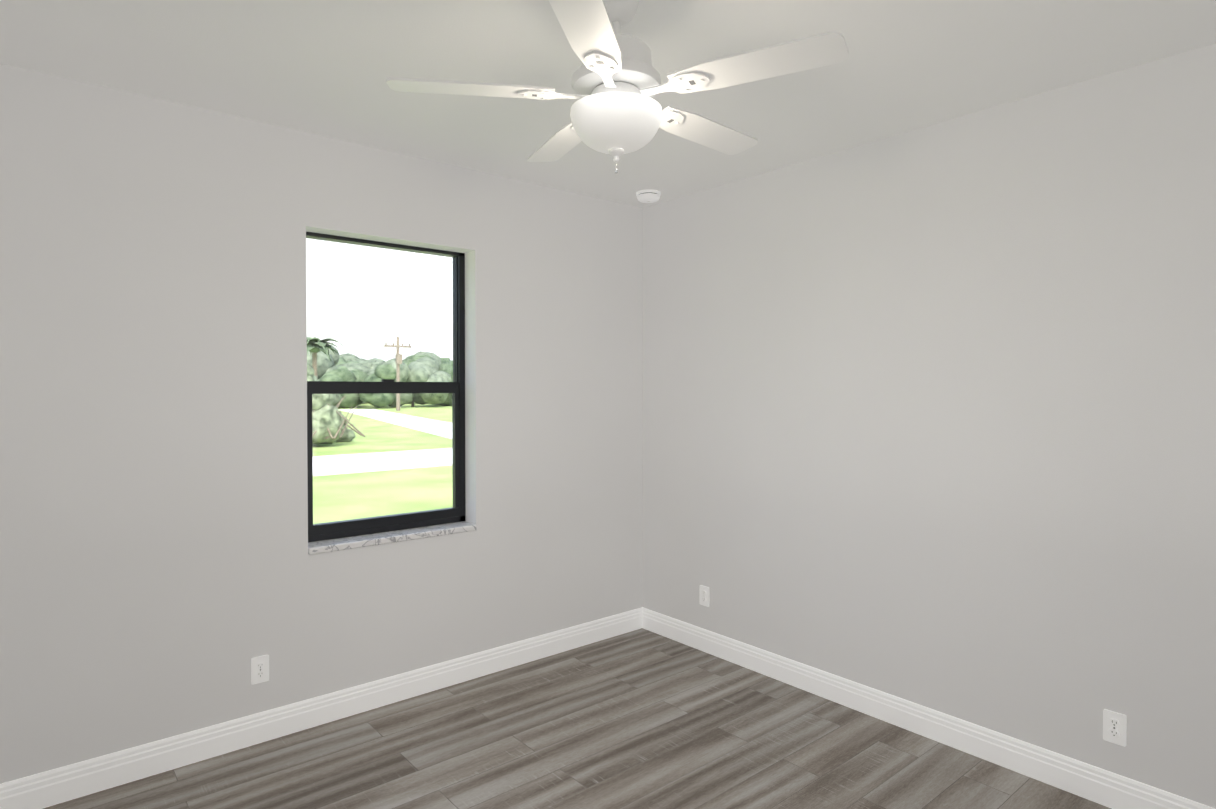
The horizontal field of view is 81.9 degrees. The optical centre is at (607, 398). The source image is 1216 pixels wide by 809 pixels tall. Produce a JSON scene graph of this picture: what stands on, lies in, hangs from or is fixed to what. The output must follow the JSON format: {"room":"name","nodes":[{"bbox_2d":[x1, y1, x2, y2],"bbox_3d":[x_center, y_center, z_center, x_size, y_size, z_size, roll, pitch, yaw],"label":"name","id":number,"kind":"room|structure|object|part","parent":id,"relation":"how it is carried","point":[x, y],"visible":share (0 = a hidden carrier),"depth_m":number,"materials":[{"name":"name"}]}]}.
{"room":"empty bedroom","nodes":[
{"label":"empty bedroom","id":0,"kind":"room"},
{"bbox_2d":[0,64,642,783],"bbox_3d":[-1.250,0.148,3.505,3.650,2.740,0.250,-1,1,-40],"label":"wall","id":1,"kind":"structure","parent":0,"point":[164,574],"depth_m":3.04,"materials":[{"name":"paint"}]},
{"bbox_2d":[251,655,268,684],"bbox_3d":[-1.541,1.202,3.107,0.072,0.116,0.008,-1,1,-40],"label":"electrical outlet","id":2,"kind":"object","parent":1,"relation":"attached to","point":[259,669],"visible":1,"depth_m":3.10,"materials":[{"name":"white plastic"}]},
{"bbox_2d":[0,607,642,808],"bbox_3d":[-1.107,1.453,3.472,3.500,0.130,0.015,-1,1,-40],"label":"baseboard","id":3,"kind":"structure","parent":1,"relation":"attached to","point":[45,789],"depth_m":3.15,"materials":[{"name":"white wood"}]},
{"bbox_2d":[306,232,465,541],"bbox_3d":[-1.144,-0.056,3.618,0.875,1.480,0.071,-1,1,-40],"label":"window","id":4,"kind":"structure","parent":1,"relation":"in","point":[381,393],"depth_m":3.65,"materials":[{"name":"clear glass"}]},
{"bbox_3d":[-1.144,-0.056,3.618,0.875,1.480,0.071,-1,1,-40],"label":"bronze window frame","id":5,"kind":"part","parent":4,"relation":"part of","materials":[{"name":"black metal"}]},
{"bbox_2d":[308,521,476,554],"bbox_3d":[-1.085,0.701,3.561,0.873,0.032,0.142,-1,1,-40],"label":"sill","id":6,"kind":"structure","parent":1,"relation":"attached to","point":[330,545],"depth_m":3.50,"materials":[{"name":"grey stone"}]},
{"bbox_2d":[43,628,1110,808],"bbox_3d":[0.111,1.615,2.026,3.800,0.150,4.300,-1,1,-40],"label":"floor","id":7,"kind":"structure","parent":0,"point":[642,718],"depth_m":2.99,"materials":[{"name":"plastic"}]},
{"bbox_2d":[0,0,1215,207],"bbox_3d":[0.111,-1.274,1.982,3.800,0.150,4.300,-1,1,-40],"label":"ceiling","id":8,"kind":"structure","parent":0,"point":[326,68],"depth_m":2.52,"materials":[{"name":"paint"}]},
{"bbox_2d":[386,0,848,172],"bbox_3d":[0.050,-0.938,2.128,1.238,0.526,1.275,-1,1,-40],"label":"fan","id":9,"kind":"object","parent":8,"relation":"hanging from","point":[617,111],"visible":1,"depth_m":1.99,"materials":[{"name":"white plastic"}]},
{"bbox_3d":[-0.393,-0.900,2.041,0.447,0.026,0.337,-1,1,-40],"label":"blade","id":10,"kind":"part","parent":9,"relation":"part of","materials":[{"name":"white wood"}]},
{"bbox_3d":[-0.153,-0.907,2.477,0.220,0.026,0.480,-1,1,-40],"label":"blade","id":11,"kind":"part","parent":9,"relation":"part of","materials":[{"name":"white wood"}]},
{"bbox_3d":[-0.051,-0.894,1.681,0.424,0.026,0.373,-1,1,-40],"label":"blade","id":12,"kind":"part","parent":9,"relation":"part of","materials":[{"name":"white wood"}]},
{"bbox_3d":[0.025,-0.800,2.096,0.274,0.118,0.274,-1,1,-40],"label":"lamp shade","id":13,"kind":"part","parent":9,"relation":"part of","materials":[{"name":"white glass"}]},
{"bbox_3d":[0.330,-0.905,2.386,0.479,0.026,0.147,-1,1,-40],"label":"blade","id":14,"kind":"part","parent":9,"relation":"part of","materials":[{"name":"white wood"}]},
{"bbox_3d":[0.397,-0.898,1.896,0.267,0.026,0.473,-1,1,-40],"label":"blade","id":15,"kind":"part","parent":9,"relation":"part of","materials":[{"name":"white wood"}]},
{"bbox_2d":[636,190,660,202],"bbox_3d":[0.242,-1.207,4.211,0.148,0.053,0.148,-1,1,-40],"label":"smoke detector","id":16,"kind":"object","parent":8,"relation":"attached to","point":[647,196],"visible":1,"depth_m":4.16,"materials":[{"name":"white plastic"}]},
{"bbox_2d":[643,44,1215,808],"bbox_3d":[1.459,0.152,3.236,0.150,2.740,4.150,-1,1,-40],"label":"wall","id":17,"kind":"structure","parent":0,"point":[929,416],"depth_m":3.00,"materials":[{"name":"paint"}]},
{"bbox_2d":[700,585,708,606],"bbox_3d":[0.574,1.177,4.181,0.008,0.116,0.072,-1,1,-40],"label":"electrical outlet","id":18,"kind":"object","parent":17,"relation":"attached to","point":[704,595],"visible":1,"depth_m":4.18,"materials":[{"name":"white plastic"}]},
{"bbox_2d":[642,608,1214,808],"bbox_3d":[1.477,1.459,3.108,0.015,0.130,3.900,-1,1,-40],"label":"baseboard","id":19,"kind":"structure","parent":17,"relation":"attached to","point":[1109,789],"depth_m":3.11,"materials":[{"name":"white wood"}]},
{"bbox_2d":[1103,709,1126,746],"bbox_3d":[1.891,1.229,2.618,0.008,0.116,0.072,-1,1,-40],"label":"electrical outlet","id":20,"kind":"object","parent":17,"relation":"attached to","point":[1114,727],"visible":1,"depth_m":2.61,"materials":[{"name":"white plastic"}]},
{"label":"outside","id":21,"kind":"structure","parent":0,"visible":0},
{"bbox_2d":[312,402,452,523],"bbox_3d":[-59.646,-0.196,147.942,220.000,0.200,295.750,-1,1,-40],"label":"lawn","id":22,"kind":"structure","parent":21,"point":[369,478],"depth_m":15.06,"materials":[{"name":"green plant"}]},
{"bbox_2d":[307,364,343,445],"bbox_3d":[-10.859,0.226,23.409,3.636,3.049,3.142,-1,1,-40],"label":"bush","id":23,"kind":"object","parent":22,"relation":"on","point":[321,418],"depth_m":23.09,"materials":[{"name":"green plant"}]},
{"bbox_2d":[312,395,364,439],"bbox_3d":[-10.116,0.321,22.777,4.614,2.069,1.948,-1,1,-40],"label":"branches","id":24,"kind":"object","parent":23,"relation":"attached to","point":[343,430],"depth_m":23.67,"materials":[{"name":"brown wood"}]},
{"bbox_2d":[307,337,344,375],"bbox_3d":[-21.541,-1.669,51.575,4.360,5.700,4.370,-1,1,-40],"label":"palm","id":25,"kind":"object","parent":22,"relation":"on","point":[310,346],"depth_m":51.26,"materials":[{"name":"green plant"}]},
{"bbox_2d":[307,337,369,379],"bbox_3d":[-30.054,-2.727,73.216,9.344,7.152,9.424,-1,1,-40],"label":"tree","id":26,"kind":"object","parent":22,"relation":"on","point":[320,370],"depth_m":70.56,"materials":[{"name":"green plant"}]},
{"bbox_2d":[336,414,354,441],"bbox_3d":[-10.073,1.062,25.395,1.658,1.269,1.540,-1,1,-40],"label":"bush","id":27,"kind":"object","parent":22,"relation":"on","point":[346,433],"depth_m":25.43,"materials":[{"name":"green plant"}]},
{"bbox_2d":[335,357,358,365],"bbox_3d":[-31.578,-2.025,83.147,7.475,6.159,7.043,-1,1,-40],"label":"tree","id":28,"kind":"object","parent":22,"relation":"on","point":[342,360],"depth_m":82.25,"materials":[{"name":"green plant"}]},
{"bbox_2d":[318,364,395,407],"bbox_3d":[-24.468,-1.048,67.344,7.027,4.515,7.406,-1,1,-40],"label":"tree","id":29,"kind":"object","parent":22,"relation":"on","point":[337,376],"depth_m":66.03,"materials":[{"name":"green plant"}]},
{"bbox_2d":[339,353,385,368],"bbox_3d":[-32.198,-2.622,90.867,7.945,6.400,8.252,-1,1,-40],"label":"tree","id":30,"kind":"object","parent":22,"relation":"on","point":[361,360],"depth_m":88.45,"materials":[{"name":"green plant"}]},
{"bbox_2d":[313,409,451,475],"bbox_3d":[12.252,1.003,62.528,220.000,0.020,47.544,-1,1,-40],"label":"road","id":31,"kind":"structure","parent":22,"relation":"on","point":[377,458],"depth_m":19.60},
{"bbox_2d":[384,337,411,410],"bbox_3d":[-17.786,-2.091,59.501,2.400,6.300,0.470,-1,1,-40],"label":"utility pole","id":32,"kind":"object","parent":22,"relation":"on","point":[398,359],"depth_m":59.43,"materials":[{"name":"brown wood"}]},
{"bbox_2d":[367,357,452,407],"bbox_3d":[-20.273,-1.721,72.082,8.532,5.375,9.546,-1,1,-40],"label":"tree","id":33,"kind":"object","parent":22,"relation":"on","point":[425,377],"depth_m":69.63,"materials":[{"name":"green plant"}]},
{"bbox_2d":[402,355,433,403],"bbox_3d":[-24.041,-2.330,85.903,7.270,6.241,6.748,-1,1,-40],"label":"tree","id":34,"kind":"object","parent":22,"relation":"on","point":[408,360],"depth_m":85.70,"materials":[{"name":"green plant"}]},
{"bbox_2d":[405,351,440,364],"bbox_3d":[-25.193,-2.847,94.918,6.604,7.026,6.774,-1,1,-40],"label":"tree","id":35,"kind":"object","parent":22,"relation":"on","point":[438,360],"depth_m":94.69,"materials":[{"name":"green plant"}]},
{"bbox_2d":[435,361,452,405],"bbox_3d":[-17.244,-1.577,77.483,6.650,5.192,7.619,-1,1,-40],"label":"tree","id":36,"kind":"object","parent":22,"relation":"on","point":[449,371],"depth_m":74.85,"materials":[{"name":"green plant"}]},
{"bbox_2d":[441,358,451,362],"bbox_3d":[-25.742,-2.967,105.561,9.783,6.641,9.018,-1,1,-40],"label":"tree","id":37,"kind":"object","parent":22,"relation":"on","point":[447,360],"depth_m":108.02,"materials":[{"name":"green plant"}]}
]}

